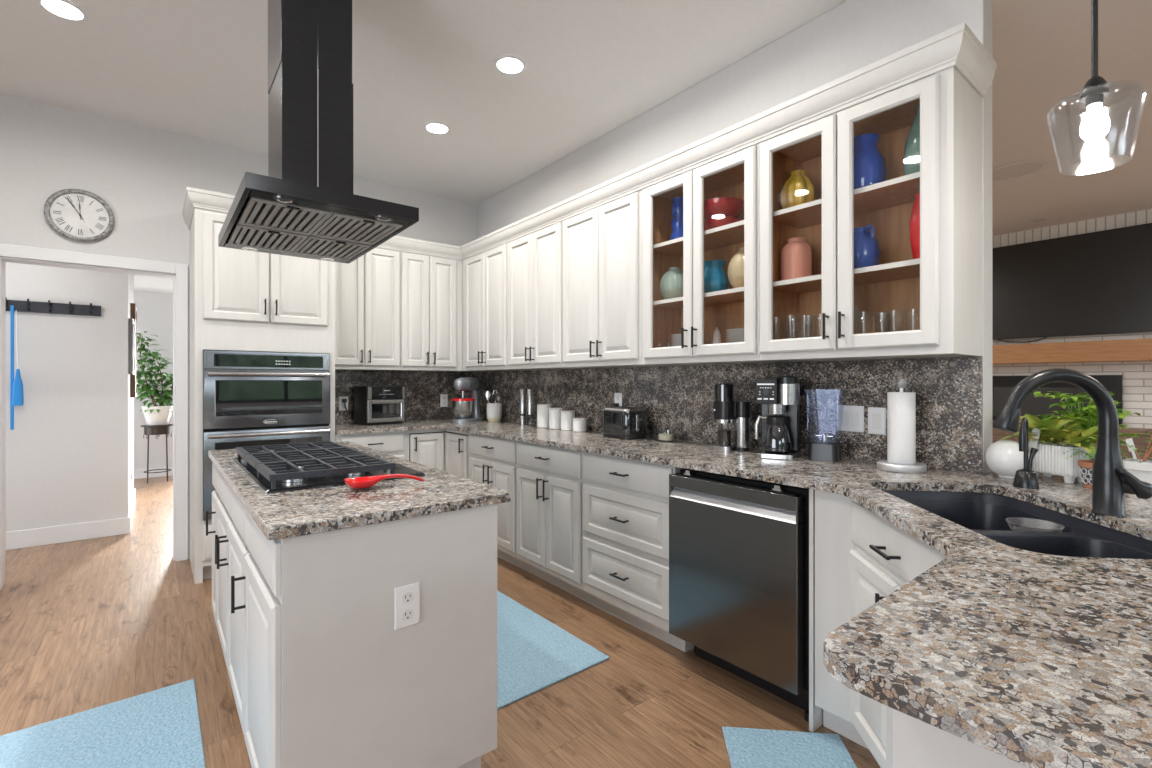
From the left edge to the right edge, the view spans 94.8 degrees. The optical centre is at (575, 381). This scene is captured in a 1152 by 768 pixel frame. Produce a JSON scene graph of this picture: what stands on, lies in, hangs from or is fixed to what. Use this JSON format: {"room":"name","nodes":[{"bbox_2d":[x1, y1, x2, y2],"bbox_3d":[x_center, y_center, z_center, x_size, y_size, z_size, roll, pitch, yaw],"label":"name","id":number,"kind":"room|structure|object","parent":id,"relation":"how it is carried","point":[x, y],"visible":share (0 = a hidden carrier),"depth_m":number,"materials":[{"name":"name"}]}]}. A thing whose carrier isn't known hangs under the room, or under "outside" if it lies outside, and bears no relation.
{"room":"kitchen","nodes":[
{"label":"kitchen","id":0,"kind":"room"},
{"bbox_2d":[6,262,133,531],"bbox_3d":[-5.118,0.039,4.277,2.340,2.450,1.500,0,0,-38],"label":"wall","id":1,"kind":"structure","parent":0,"point":[70,446],"depth_m":4.20,"materials":[{"name":"paint"}]},
{"bbox_2d":[6,297,100,315],"bbox_3d":[-4.070,-0.581,4.109,0.574,0.099,0.062,0,0,-38],"label":"coat rack","id":2,"kind":"object","parent":1,"relation":"attached to","point":[20,306],"visible":0.91,"depth_m":4.13,"materials":[{"name":"black metal"}]},
{"bbox_2d":[10,305,13,429],"bbox_3d":[-4.222,-0.106,3.966,0.018,0.930,0.012,0,0,-38],"label":"leash","id":3,"kind":"object","parent":2,"relation":"hanging from","point":[11,306],"visible":1,"depth_m":3.96,"materials":[{"name":"fabric"}]},
{"bbox_2d":[12,310,23,405],"bbox_3d":[-4.195,-0.178,3.982,0.060,0.715,0.024,0,0,-38],"label":"blue duster","id":4,"kind":"object","parent":2,"relation":"hanging from","point":[17,395],"visible":1,"depth_m":3.98,"materials":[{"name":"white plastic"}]},
{"bbox_2d":[6,489,135,549],"bbox_3d":[-5.107,1.197,4.275,2.355,0.135,1.515,0,0,-38],"label":"baseboard","id":5,"kind":"structure","parent":1,"relation":"attached to","point":[112,527],"depth_m":4.19,"materials":[{"name":"white paint"}]},
{"bbox_2d":[128,318,133,373],"bbox_3d":[-3.866,-0.301,4.606,0.030,0.470,0.340,0,0,-38],"label":"picture frame","id":6,"kind":"object","parent":1,"relation":"attached to","point":[130,320],"visible":0.98,"depth_m":4.47,"materials":[{"name":"grey"}]},
{"bbox_2d":[130,303,136,397],"bbox_3d":[-4.193,-0.286,5.023,0.035,0.860,0.480,0,0,-38],"label":"picture frame","id":7,"kind":"object","parent":1,"relation":"attached to","point":[133,310],"visible":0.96,"depth_m":4.84,"materials":[{"name":"brown wood"}]},
{"bbox_2d":[134,291,172,469],"bbox_3d":[-5.975,0.039,6.788,6.120,2.450,0.100,0,0,-38],"label":"wall","id":8,"kind":"structure","parent":0,"point":[154,310],"depth_m":7.03,"materials":[{"name":"paint"}]},
{"bbox_2d":[134,467,172,478],"bbox_3d":[-6.816,1.204,6.047,3.880,0.120,0.015,0,0,-38],"label":"baseboard","id":9,"kind":"structure","parent":8,"relation":"attached to","point":[138,473],"depth_m":7.00,"materials":[{"name":"white paint"}]},
{"bbox_2d":[134,275,172,293],"bbox_3d":[-4.738,-1.236,5.229,6.120,0.100,4.480,0,0,-38],"label":"ceiling","id":10,"kind":"structure","parent":0,"point":[141,282],"depth_m":6.46,"materials":[{"name":"paint"}]},
{"bbox_2d":[141,405,172,424],"bbox_3d":[-5.319,0.427,6.734,0.326,0.240,0.321,0,0,-38],"label":"pot","id":11,"kind":"object","parent":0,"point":[156,414],"depth_m":6.63,"materials":[{"name":"white ceramic"}]},
{"bbox_2d":[0,94,477,558],"bbox_3d":[-1.240,-0.241,5.069,11.400,3.010,0.120,0,0,-38],"label":"wall","id":12,"kind":"structure","parent":0,"point":[143,174],"depth_m":3.58,"materials":[{"name":"paint"}]},
{"bbox_2d":[44,189,114,241],"bbox_3d":[-3.197,-1.073,3.417,0.334,0.334,0.032,0,0,-38],"label":"wall clock","id":13,"kind":"object","parent":12,"relation":"attached to","point":[75,214],"visible":1,"depth_m":3.41,"materials":[{"name":"grey"}]},
{"bbox_2d":[0,244,187,589],"bbox_3d":[-3.194,0.215,3.513,0.997,2.099,0.148,0,0,-38],"label":"trim","id":14,"kind":"structure","parent":12,"relation":"attached to","point":[179,272],"depth_m":3.65,"materials":[{"name":"white paint"}]},
{"bbox_2d":[335,247,399,370],"bbox_3d":[-1.770,-0.642,4.326,0.577,1.088,0.382,0,0,-38],"label":"upper cabinet","id":15,"kind":"object","parent":12,"relation":"attached to","point":[367,288],"visible":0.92,"depth_m":4.23,"materials":[{"name":"paint"}]},
{"bbox_2d":[335,370,476,423],"bbox_3d":[-1.534,0.127,4.745,1.460,0.446,0.018,0,0,-38],"label":"backsplash","id":16,"kind":"structure","parent":12,"relation":"attached to","point":[423,389],"depth_m":4.79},
{"bbox_2d":[390,251,461,370],"bbox_3d":[-1.323,-0.642,4.680,0.558,1.088,0.382,0,0,-38],"label":"upper cabinet","id":17,"kind":"object","parent":12,"relation":"attached to","point":[430,286],"visible":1,"depth_m":4.55,"materials":[{"name":"paint"}]},
{"bbox_2d":[0,476,880,767],"bbox_3d":[0.223,1.289,3.345,11.550,0.050,13.600,0,0,-38],"label":"floor","id":18,"kind":"structure","parent":0,"point":[87,624],"depth_m":2.31,"materials":[{"name":"brown wood"}]},
{"bbox_2d":[0,679,205,767],"bbox_3d":[-1.487,1.258,1.461,0.768,0.010,1.375,0,0,-38],"label":"kitchen rug","id":19,"kind":"object","parent":18,"relation":"on","point":[159,728],"visible":1,"depth_m":1.87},
{"bbox_2d":[140,424,172,482],"bbox_3d":[-5.319,0.906,6.734,0.340,0.716,0.340,0,0,-38],"label":"plant stand","id":20,"kind":"object","parent":18,"relation":"on","point":[156,430],"visible":0.96,"depth_m":6.64,"materials":[{"name":"brown metal"}]},
{"bbox_2d":[137,331,172,424],"bbox_3d":[-5.300,-0.028,6.729,0.723,1.151,0.446,0,0,-38],"label":"fig","id":21,"kind":"object","parent":20,"relation":"on","point":[160,414],"visible":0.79,"depth_m":6.66,"materials":[{"name":"green plant"}]},
{"bbox_2d":[190,208,334,583],"bbox_3d":[-2.230,0.039,3.779,0.822,2.450,0.667,0,0,-38],"label":"tall cabinet","id":22,"kind":"object","parent":18,"relation":"on","point":[241,300],"visible":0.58,"depth_m":3.47,"materials":[{"name":"paint"}]},
{"bbox_2d":[203,350,329,519],"bbox_3d":[-2.199,0.335,3.743,0.741,1.070,0.640,0,0,-38],"label":"double wall oven","id":23,"kind":"object","parent":22,"relation":"in","point":[251,398],"visible":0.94,"depth_m":3.50,"materials":[{"name":"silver metal"}]},
{"bbox_2d":[182,22,996,259],"bbox_3d":[-0.624,-1.142,2.857,2.025,0.109,4.291,0,0,-43],"label":"trim","id":24,"kind":"structure","parent":22,"relation":"attached to","point":[957,46],"depth_m":2.39,"materials":[{"name":"paint"}]},
{"bbox_2d":[206,463,497,767],"bbox_3d":[-1.065,0.824,2.175,0.667,0.880,1.792,0,0,-38],"label":"kitchen island","id":25,"kind":"object","parent":18,"relation":"on","point":[321,675],"visible":0.95,"depth_m":1.49,"materials":[{"name":"paint"}]},
{"bbox_2d":[208,441,510,540],"bbox_3d":[-1.043,0.367,2.202,0.681,0.030,1.847,0,0,-38],"label":"island countertop","id":26,"kind":"structure","parent":25,"relation":"on","point":[282,515],"depth_m":1.58,"materials":[{"name":"stone"}]},
{"bbox_2d":[232,441,424,493],"bbox_3d":[-1.053,0.323,2.181,0.526,0.058,0.916,0,0,-38],"label":"gas cooktop","id":27,"kind":"object","parent":26,"relation":"in","point":[296,466],"visible":0.99,"depth_m":1.95,"materials":[{"name":"black metal"}]},
{"bbox_2d":[344,474,423,488],"bbox_3d":[-0.634,0.331,1.756,0.249,0.038,0.097,0,0,-12],"label":"spoon rest","id":28,"kind":"object","parent":26,"relation":"on","point":[358,482],"visible":1,"depth_m":1.76,"materials":[{"name":"red ceramic"}]},
{"bbox_2d":[394,582,419,629],"bbox_3d":[-0.476,0.633,1.496,0.072,0.117,0.007,0,0,-38],"label":"wall outlet","id":29,"kind":"object","parent":25,"relation":"attached to","point":[406,597],"visible":1,"depth_m":1.49,"materials":[{"name":"white plastic"}]},
{"bbox_2d":[335,431,406,459],"bbox_3d":[-1.698,0.824,4.199,0.530,0.880,0.664,0,0,-38],"label":"base cabinet","id":30,"kind":"object","parent":18,"relation":"on","point":[392,443],"visible":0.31,"depth_m":4.02,"materials":[{"name":"paint"}]},
{"bbox_2d":[335,418,1151,767],"bbox_3d":[0.093,0.365,2.691,2.148,0.030,5.218,0,0,-38],"label":"countertop","id":31,"kind":"structure","parent":30,"relation":"on","point":[1030,659],"depth_m":0.77,"materials":[{"name":"stone"}]},
{"bbox_2d":[354,386,404,425],"bbox_3d":[-1.634,0.192,4.411,0.316,0.315,0.330,0,0,-44],"label":"air fryer oven","id":32,"kind":"object","parent":31,"relation":"on","point":[373,405],"visible":1,"depth_m":4.31,"materials":[{"name":"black metal"}]},
{"bbox_2d":[451,377,482,422],"bbox_3d":[-0.960,0.153,4.713,0.202,0.393,0.350,0,0,24],"label":"stand mixer","id":33,"kind":"object","parent":31,"relation":"on","point":[464,409],"visible":1,"depth_m":4.61,"materials":[{"name":"silver metal"}]},
{"bbox_2d":[451,398,474,418],"bbox_3d":[-0.990,0.233,4.644,0.202,0.178,0.202,0,0,-38],"label":"bowl","id":34,"kind":"object","parent":33,"relation":"on","point":[462,408],"depth_m":4.57,"materials":[{"name":"silver metal"}]},
{"bbox_2d":[486,403,501,421],"bbox_3d":[-0.722,0.270,4.682,0.136,0.160,0.136,0,0,-38],"label":"utensil crock","id":35,"kind":"object","parent":31,"relation":"on","point":[494,410],"visible":1,"depth_m":4.63,"materials":[{"name":"beige ceramic"}]},
{"bbox_2d":[520,389,525,423],"bbox_3d":[-0.440,0.205,4.382,0.054,0.290,0.054,0,0,-38],"label":"pepper mill","id":36,"kind":"object","parent":31,"relation":"on","point":[522,391],"visible":0.98,"depth_m":4.36,"materials":[{"name":"silver metal"}]},
{"bbox_2d":[527,389,532,415],"bbox_3d":[-0.372,0.205,4.296,0.054,0.290,0.054,0,0,-38],"label":"pepper mill","id":37,"kind":"object","parent":31,"relation":"on","point":[529,391],"visible":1,"depth_m":4.27,"materials":[{"name":"silver metal"}]},
{"bbox_2d":[537,404,551,427],"bbox_3d":[-0.241,0.261,4.068,0.118,0.178,0.118,0,0,-38],"label":"canister","id":38,"kind":"object","parent":31,"relation":"on","point":[542,409],"visible":0.89,"depth_m":4.01,"materials":[{"name":"white ceramic"}]},
{"bbox_2d":[549,408,562,428],"bbox_3d":[-0.148,0.272,3.950,0.106,0.155,0.106,0,0,-38],"label":"canister","id":39,"kind":"object","parent":31,"relation":"on","point":[554,413],"visible":0.91,"depth_m":3.90,"materials":[{"name":"white ceramic"}]},
{"bbox_2d":[561,410,574,430],"bbox_3d":[-0.060,0.280,3.839,0.102,0.140,0.102,0,0,-38],"label":"canister","id":40,"kind":"object","parent":31,"relation":"on","point":[567,416],"visible":0.93,"depth_m":3.79,"materials":[{"name":"white ceramic"}]},
{"bbox_2d":[573,418,586,431],"bbox_3d":[0.026,0.302,3.731,0.098,0.095,0.098,0,0,-38],"label":"canister","id":41,"kind":"object","parent":31,"relation":"on","point":[579,424],"visible":1,"depth_m":3.69,"materials":[{"name":"white ceramic"}]},
{"bbox_2d":[603,406,646,439],"bbox_3d":[0.309,0.255,3.323,0.170,0.190,0.298,0,0,-30],"label":"toaster","id":42,"kind":"object","parent":31,"relation":"on","point":[619,422],"visible":1,"depth_m":3.23,"materials":[{"name":"silver metal"}]},
{"bbox_2d":[712,384,750,450],"bbox_3d":[0.795,0.180,2.709,0.175,0.340,0.123,0,0,42],"label":"coffee grinder","id":43,"kind":"object","parent":31,"relation":"on","point":[725,409],"visible":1,"depth_m":2.68,"materials":[{"name":"silver metal"}]},
{"bbox_2d":[735,417,749,447],"bbox_3d":[0.848,0.256,2.693,0.074,0.152,0.074,0,0,42],"label":"steel canister","id":44,"kind":"object","parent":31,"relation":"on","point":[742,424],"depth_m":2.66,"materials":[{"name":"grey"}]},
{"bbox_2d":[754,376,799,459],"bbox_3d":[0.951,0.163,2.487,0.191,0.374,0.218,0,0,30],"label":"coffee maker","id":45,"kind":"object","parent":31,"relation":"on","point":[779,398],"visible":1,"depth_m":2.42,"materials":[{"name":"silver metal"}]},
{"bbox_2d":[767,404,785,413],"bbox_3d":[0.930,0.125,2.455,0.081,0.046,0.080,0,0,30],"label":"basket","id":46,"kind":"object","parent":45,"relation":"on","point":[772,408],"depth_m":2.42,"materials":[{"name":"silver metal"}]},
{"bbox_2d":[804,389,844,461],"bbox_3d":[1.117,0.192,2.379,0.152,0.315,0.140,0,0,37],"label":"blender","id":47,"kind":"object","parent":31,"relation":"on","point":[818,450],"visible":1,"depth_m":2.34,"materials":[{"name":"black plastic"}]},
{"bbox_2d":[877,378,926,472],"bbox_3d":[1.294,0.168,2.108,0.170,0.364,0.170,0,0,-38],"label":"paper towel holder","id":48,"kind":"object","parent":31,"relation":"on","point":[918,467],"visible":0.73,"depth_m":2.06,"materials":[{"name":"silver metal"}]},
{"bbox_2d":[887,392,915,463],"bbox_3d":[1.294,0.182,2.108,0.096,0.280,0.096,0,0,-38],"label":"paper towel roll","id":49,"kind":"object","parent":48,"relation":"on","point":[901,406],"visible":1,"depth_m":2.07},
{"bbox_2d":[985,440,1029,477],"bbox_3d":[1.586,0.282,1.947,0.131,0.135,0.131,0,0,-38],"label":"pot","id":50,"kind":"object","parent":31,"relation":"on","point":[1004,458],"visible":0.8,"depth_m":1.91,"materials":[{"name":"white ceramic"}]},
{"bbox_2d":[882,490,1151,558],"bbox_3d":[1.176,0.488,1.443,0.520,0.214,0.900,0,0,7],"label":"sink","id":51,"kind":"object","parent":31,"relation":"in","point":[1035,528],"visible":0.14,"depth_m":1.56,"materials":[{"name":"black"}]},
{"bbox_2d":[1013,417,1039,488],"bbox_3d":[1.477,0.233,1.753,0.108,0.234,0.068,0,0,-23],"label":"tap","id":52,"kind":"object","parent":31,"relation":"on","point":[1026,478],"visible":1,"depth_m":1.74,"materials":[{"name":"black metal"}]},
{"bbox_2d":[998,413,1129,482],"bbox_3d":[1.734,0.230,1.896,0.286,0.239,0.376,0,0,-34],"label":"ribbed planter","id":53,"kind":"object","parent":31,"relation":"on","point":[1049,459],"visible":0.78,"depth_m":1.87,"materials":[{"name":"white ceramic"}]},
{"bbox_2d":[1032,391,1149,445],"bbox_3d":[1.864,0.191,1.952,0.273,0.318,0.319,0,0,0],"label":"houseplant","id":54,"kind":"object","parent":53,"relation":"in","point":[1083,415],"visible":0.49,"depth_m":1.94,"materials":[{"name":"green plant"}]},
{"bbox_2d":[992,368,1151,516],"bbox_3d":[1.311,0.157,1.411,0.353,0.386,0.082,0,0,7],"label":"kitchen faucet","id":55,"kind":"object","parent":31,"relation":"on","point":[1111,481],"visible":1,"depth_m":1.40,"materials":[{"name":"black metal"}]},
{"bbox_2d":[1063,440,1141,488],"bbox_3d":[1.707,0.270,1.725,0.211,0.160,0.186,0,0,-38],"label":"patterned pot","id":56,"kind":"object","parent":31,"relation":"on","point":[1085,466],"visible":0.44,"depth_m":1.74,"materials":[{"name":"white ceramic"}]},
{"bbox_2d":[1119,433,1151,483],"bbox_3d":[1.820,0.241,1.676,0.101,0.217,0.180,0,0,-38],"label":"planter","id":57,"kind":"object","parent":31,"relation":"on","point":[1142,471],"visible":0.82,"depth_m":1.67,"materials":[{"name":"white ceramic"}]},
{"bbox_2d":[407,429,470,478],"bbox_3d":[-1.008,0.824,4.506,0.928,0.880,1.041,0,0,-38],"label":"base cabinet","id":58,"kind":"object","parent":18,"relation":"on","point":[446,450],"visible":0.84,"depth_m":4.21,"materials":[{"name":"paint"}]},
{"bbox_2d":[470,433,526,570],"bbox_3d":[-0.377,0.824,3.921,0.664,0.880,0.655,0,0,-38],"label":"base cabinet","id":59,"kind":"object","parent":18,"relation":"on","point":[493,460],"visible":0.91,"depth_m":3.63,"materials":[{"name":"paint"}]},
{"bbox_2d":[497,590,608,709],"bbox_3d":[-0.555,1.258,2.695,0.762,0.010,1.350,0,0,-38],"label":"kitchen rug","id":60,"kind":"object","parent":18,"relation":"on","point":[534,654],"visible":0.29,"depth_m":2.43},
{"bbox_2d":[516,441,592,604],"bbox_3d":[0.042,0.824,3.394,0.664,0.880,0.685,0,0,-38],"label":"base cabinet","id":61,"kind":"object","parent":18,"relation":"on","point":[549,479],"visible":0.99,"depth_m":3.17,"materials":[{"name":"paint"}]},
{"bbox_2d":[583,452,693,651],"bbox_3d":[0.463,0.824,2.863,0.664,0.880,0.665,0,0,-38],"label":"base cabinet","id":62,"kind":"object","parent":18,"relation":"on","point":[626,501],"visible":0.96,"depth_m":2.65,"materials":[{"name":"paint"}]},
{"bbox_2d":[669,469,808,721],"bbox_3d":[0.859,0.828,2.341,0.622,0.872,0.630,0,0,-38],"label":"dishwasher","id":63,"kind":"object","parent":18,"relation":"on","point":[739,547],"visible":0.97,"depth_m":2.10,"materials":[{"name":"black"}]},
{"bbox_2d":[722,726,856,767],"bbox_3d":[0.687,1.258,1.533,0.407,0.010,0.760,0,0,7],"label":"kitchen rug","id":64,"kind":"object","parent":18,"relation":"on","point":[746,747],"visible":1,"depth_m":1.81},
{"bbox_2d":[809,489,946,767],"bbox_3d":[0.970,0.824,1.747,0.343,0.880,1.239,0,0,18],"label":"base cabinet","id":65,"kind":"object","parent":18,"relation":"on","point":[858,558],"visible":0.52,"depth_m":1.81,"materials":[{"name":"paint"}]},
{"bbox_2d":[894,709,1028,767],"bbox_3d":[0.911,0.823,0.608,0.485,0.882,0.820,0,0,-38],"label":"base cabinet","id":66,"kind":"object","parent":18,"relation":"on","point":[917,743],"visible":0.02,"depth_m":0.74,"materials":[{"name":"paint"}]},
{"bbox_2d":[992,421,1151,471],"bbox_3d":[5.136,0.869,5.839,0.448,0.790,3.800,0,0,-38],"label":"raised hearth","id":67,"kind":"object","parent":18,"relation":"on","point":[997,434],"visible":0.02,"depth_m":5.17,"materials":[{"name":"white brick"}]},
{"bbox_2d":[0,0,1151,235],"bbox_3d":[1.616,-1.796,1.590,11.550,0.100,9.120,0,0,-38],"label":"ceiling","id":68,"kind":"structure","parent":0,"point":[196,69],"depth_m":2.99,"materials":[{"name":"paint"}]},
{"bbox_2d":[35,0,88,22],"bbox_3d":[-2.400,-1.741,2.476,0.184,0.008,0.184,0,0,-38],"label":"recessed light","id":69,"kind":"object","parent":68,"relation":"in","point":[67,10],"visible":1,"depth_m":2.48,"materials":[{"name":"white paint"}]},
{"bbox_2d":[218,0,418,263],"bbox_3d":[-1.070,-1.163,2.131,0.544,1.164,0.900,0,0,-38],"label":"range hood","id":70,"kind":"object","parent":68,"relation":"hanging from","point":[306,205],"visible":1,"depth_m":2.00,"materials":[{"name":"metal"}]},
{"bbox_2d":[423,121,450,134],"bbox_3d":[-0.955,-1.741,3.642,0.184,0.008,0.184,0,0,-38],"label":"recessed light","id":71,"kind":"object","parent":68,"relation":"in","point":[438,128],"visible":1,"depth_m":3.64,"materials":[{"name":"white paint"}]},
{"bbox_2d":[493,55,526,74],"bbox_3d":[-0.363,-1.741,2.918,0.184,0.008,0.184,0,0,-38],"label":"recessed light","id":72,"kind":"object","parent":68,"relation":"in","point":[504,64],"visible":1,"depth_m":2.91,"materials":[{"name":"white paint"}]},
{"bbox_2d":[992,160,1048,180],"bbox_3d":[3.620,-1.739,4.381,0.440,0.011,0.440,0,0,-38],"label":"ceiling speaker","id":73,"kind":"object","parent":68,"relation":"attached to","point":[1019,169],"visible":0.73,"depth_m":4.34,"materials":[{"name":"white paint"}]},
{"bbox_2d":[1046,0,1146,171],"bbox_3d":[1.274,-1.137,1.302,0.177,1.213,0.177,0,0,-38],"label":"pendant light","id":74,"kind":"object","parent":68,"relation":"hanging from","point":[1095,124],"visible":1,"depth_m":1.29,"materials":[{"name":"glass"}]},
{"bbox_2d":[1086,94,1103,107],"bbox_3d":[1.274,-0.689,1.302,0.032,0.020,0.032,0,0,-38],"label":"bulb socket","id":75,"kind":"object","parent":74,"relation":"attached to","point":[1092,100],"depth_m":1.29,"materials":[{"name":"black metal"}]},
{"bbox_2d":[478,0,991,473],"bbox_3d":[0.342,-0.241,3.654,0.120,3.010,4.064,0,0,-38],"label":"wall","id":76,"kind":"structure","parent":0,"point":[853,35],"depth_m":2.67,"materials":[{"name":"paint"}]},
{"bbox_2d":[462,242,523,370],"bbox_3d":[-0.670,-0.642,4.523,0.382,1.088,0.790,0,0,-38],"label":"upper cabinet","id":77,"kind":"object","parent":76,"relation":"attached to","point":[484,274],"visible":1,"depth_m":4.40,"materials":[{"name":"paint"}]},
{"bbox_2d":[508,221,584,369],"bbox_3d":[-0.203,-0.642,3.934,0.382,1.088,0.709,0,0,-38],"label":"upper cabinet","id":78,"kind":"object","parent":76,"relation":"attached to","point":[535,259],"visible":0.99,"depth_m":3.79,"materials":[{"name":"paint"}]},
{"bbox_2d":[563,189,676,367],"bbox_3d":[0.246,-0.642,3.368,0.382,1.088,0.733,0,0,-38],"label":"upper cabinet","id":79,"kind":"object","parent":76,"relation":"attached to","point":[602,245],"visible":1,"depth_m":3.22,"materials":[{"name":"paint"}]},
{"bbox_2d":[642,143,785,365],"bbox_3d":[0.706,-0.642,2.788,0.382,1.088,0.743,0,0,-38],"label":"upper cabinet","id":80,"kind":"object","parent":76,"relation":"attached to","point":[696,315],"visible":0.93,"depth_m":2.73,"materials":[{"name":"paint"}]},
{"bbox_2d":[660,267,682,299],"bbox_3d":[0.558,-0.547,3.003,0.167,0.195,0.165,0,0,-38],"label":"ribbed vase","id":81,"kind":"object","parent":80,"relation":"on","point":[671,283],"visible":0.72,"depth_m":2.94,"materials":[{"name":"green ceramic"}]},
{"bbox_2d":[670,197,682,239],"bbox_3d":[0.581,-0.895,2.975,0.104,0.262,0.104,0,0,-38],"label":"vase","id":82,"kind":"object","parent":80,"relation":"on","point":[677,208],"visible":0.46,"depth_m":2.94,"materials":[{"name":"blue ceramic"}]},
{"bbox_2d":[653,224,743,256],"bbox_3d":[0.731,-0.754,2.807,0.284,0.018,0.697,0,0,-38],"label":"shelf","id":83,"kind":"object","parent":80,"relation":"attached to","point":[729,236],"depth_m":2.84,"materials":[{"name":"white wood"}]},
{"bbox_2d":[653,291,743,309],"bbox_3d":[0.731,-0.439,2.807,0.284,0.018,0.697,0,0,-38],"label":"shelf","id":84,"kind":"object","parent":80,"relation":"attached to","point":[716,299],"depth_m":2.86,"materials":[{"name":"white wood"}]},
{"bbox_2d":[704,260,728,292],"bbox_3d":[0.726,-0.538,2.792,0.157,0.178,0.157,0,0,6],"label":"pitcher","id":85,"kind":"object","parent":80,"relation":"on","point":[715,277],"visible":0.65,"depth_m":2.73,"materials":[{"name":"ceramic"}]},
{"bbox_2d":[704,216,740,230],"bbox_3d":[0.758,-0.800,2.767,0.196,0.070,0.196,0,0,-38],"label":"serving bowl","id":86,"kind":"object","parent":80,"relation":"on","point":[710,223],"visible":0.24,"depth_m":2.69,"materials":[{"name":"red ceramic"}]},
{"bbox_2d":[704,197,743,219],"bbox_3d":[0.758,-0.882,2.767,0.236,0.085,0.236,0,0,-38],"label":"serving bowl","id":87,"kind":"object","parent":86,"relation":"on","point":[721,206],"visible":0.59,"depth_m":2.68,"materials":[{"name":"red ceramic"}]},
{"bbox_2d":[728,247,743,287],"bbox_3d":[0.844,-0.557,2.644,0.167,0.215,0.167,0,0,-38],"label":"ribbed vase","id":88,"kind":"object","parent":80,"relation":"on","point":[736,265],"visible":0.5,"depth_m":2.60,"materials":[{"name":"beige ceramic"}]},
{"bbox_2d":[477,357,982,473],"bbox_3d":[0.292,0.127,3.602,0.018,0.446,4.041,0,0,-38],"label":"backsplash","id":89,"kind":"structure","parent":76,"relation":"attached to","point":[679,400],"depth_m":2.56,"materials":[{"name":"stone"}]},
{"bbox_2d":[837,405,863,432],"bbox_3d":[1.237,0.166,2.390,0.008,0.117,0.116,0,0,-38],"label":"wall switch","id":90,"kind":"object","parent":89,"relation":"attached to","point":[849,418],"visible":1,"depth_m":2.39,"materials":[{"name":"white plastic"}]},
{"bbox_2d":[868,407,885,434],"bbox_3d":[1.306,0.170,2.302,0.008,0.117,0.072,0,0,-38],"label":"wall switch","id":91,"kind":"object","parent":89,"relation":"attached to","point":[876,415],"visible":1,"depth_m":2.30,"materials":[{"name":"white plastic"}]},
{"bbox_2d":[759,66,981,361],"bbox_3d":[1.171,-0.642,2.202,0.382,1.088,0.750,0,0,-38],"label":"upper cabinet","id":92,"kind":"object","parent":76,"relation":"attached to","point":[937,294],"visible":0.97,"depth_m":2.12,"materials":[{"name":"paint"}]},
{"bbox_2d":[781,237,811,280],"bbox_3d":[1.011,-0.552,2.433,0.132,0.205,0.132,0,0,-38],"label":"jar","id":93,"kind":"object","parent":92,"relation":"on","point":[796,256],"visible":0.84,"depth_m":2.38,"materials":[{"name":"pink ceramic"}]},
{"bbox_2d":[781,170,814,208],"bbox_3d":[1.016,-0.862,2.427,0.144,0.195,0.144,0,0,31],"label":"vase","id":94,"kind":"object","parent":92,"relation":"on","point":[798,189],"visible":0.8,"depth_m":2.38,"materials":[{"name":"metal"}]},
{"bbox_2d":[773,177,919,228],"bbox_3d":[1.196,-0.754,2.221,0.284,0.018,0.704,0,0,-38],"label":"shelf","id":95,"kind":"object","parent":92,"relation":"attached to","point":[898,193],"depth_m":2.23,"materials":[{"name":"white wood"}]},
{"bbox_2d":[773,264,919,293],"bbox_3d":[1.196,-0.439,2.221,0.284,0.018,0.704,0,0,-38],"label":"shelf","id":96,"kind":"object","parent":92,"relation":"attached to","point":[882,275],"depth_m":2.23,"materials":[{"name":"white wood"}]},
{"bbox_2d":[854,224,880,268],"bbox_3d":[1.184,-0.545,2.215,0.160,0.191,0.161,0,0,-38],"label":"pitcher","id":97,"kind":"object","parent":92,"relation":"on","point":[867,251],"visible":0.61,"depth_m":2.15,"materials":[{"name":"blue ceramic"}]},
{"bbox_2d":[854,133,886,189],"bbox_3d":[1.198,-0.884,2.197,0.160,0.240,0.160,0,0,-38],"label":"cobalt vase","id":98,"kind":"object","parent":92,"relation":"on","point":[870,166],"visible":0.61,"depth_m":2.14,"materials":[{"name":"blue ceramic"}]},
{"bbox_2d":[903,103,919,175],"bbox_3d":[1.335,-0.912,2.025,0.144,0.295,0.144,0,0,-38],"label":"vase","id":99,"kind":"object","parent":92,"relation":"on","point":[911,160],"visible":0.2,"depth_m":2.01,"materials":[{"name":"teal ceramic"}]},
{"bbox_2d":[909,193,919,258],"bbox_3d":[1.342,-0.582,2.015,0.128,0.265,0.128,0,0,-38],"label":"vase","id":100,"kind":"object","parent":92,"relation":"on","point":[914,223],"visible":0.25,"depth_m":2.01,"materials":[{"name":"red ceramic"}]},
{"bbox_2d":[992,332,1151,428],"bbox_3d":[6.098,-0.241,5.071,0.100,3.010,9.000,0,0,-38],"label":"wall","id":101,"kind":"structure","parent":0,"point":[1137,375],"depth_m":5.53,"materials":[{"name":"white brick"}]},
{"bbox_2d":[992,375,1122,425],"bbox_3d":[5.297,0.197,5.967,0.038,0.535,1.200,0,0,-38],"label":"fireplace insert","id":102,"kind":"object","parent":101,"relation":"attached to","point":[1002,386],"visible":0.42,"depth_m":5.95,"materials":[{"name":"black metal"}]},
{"bbox_2d":[992,223,1151,339],"bbox_3d":[5.391,-1.046,5.812,0.059,1.090,1.960,0,0,-38],"label":"television","id":103,"kind":"object","parent":101,"relation":"attached to","point":[1099,282],"visible":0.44,"depth_m":5.73,"materials":[{"name":"black plastic"}]},
{"bbox_2d":[992,338,1151,363],"bbox_3d":[5.199,-0.318,5.953,0.208,0.215,3.500,0,0,-38],"label":"mantel beam","id":104,"kind":"structure","parent":101,"relation":"attached to","point":[1130,349],"depth_m":5.64,"materials":[{"name":"brown wood"}]},
{"bbox_2d":[992,209,1151,247],"bbox_3d":[5.122,-1.646,6.211,0.012,0.200,6.000,0,0,-38],"label":"trim","id":105,"kind":"structure","parent":101,"relation":"attached to","point":[1143,216],"depth_m":5.78,"materials":[{"name":"white brick"}]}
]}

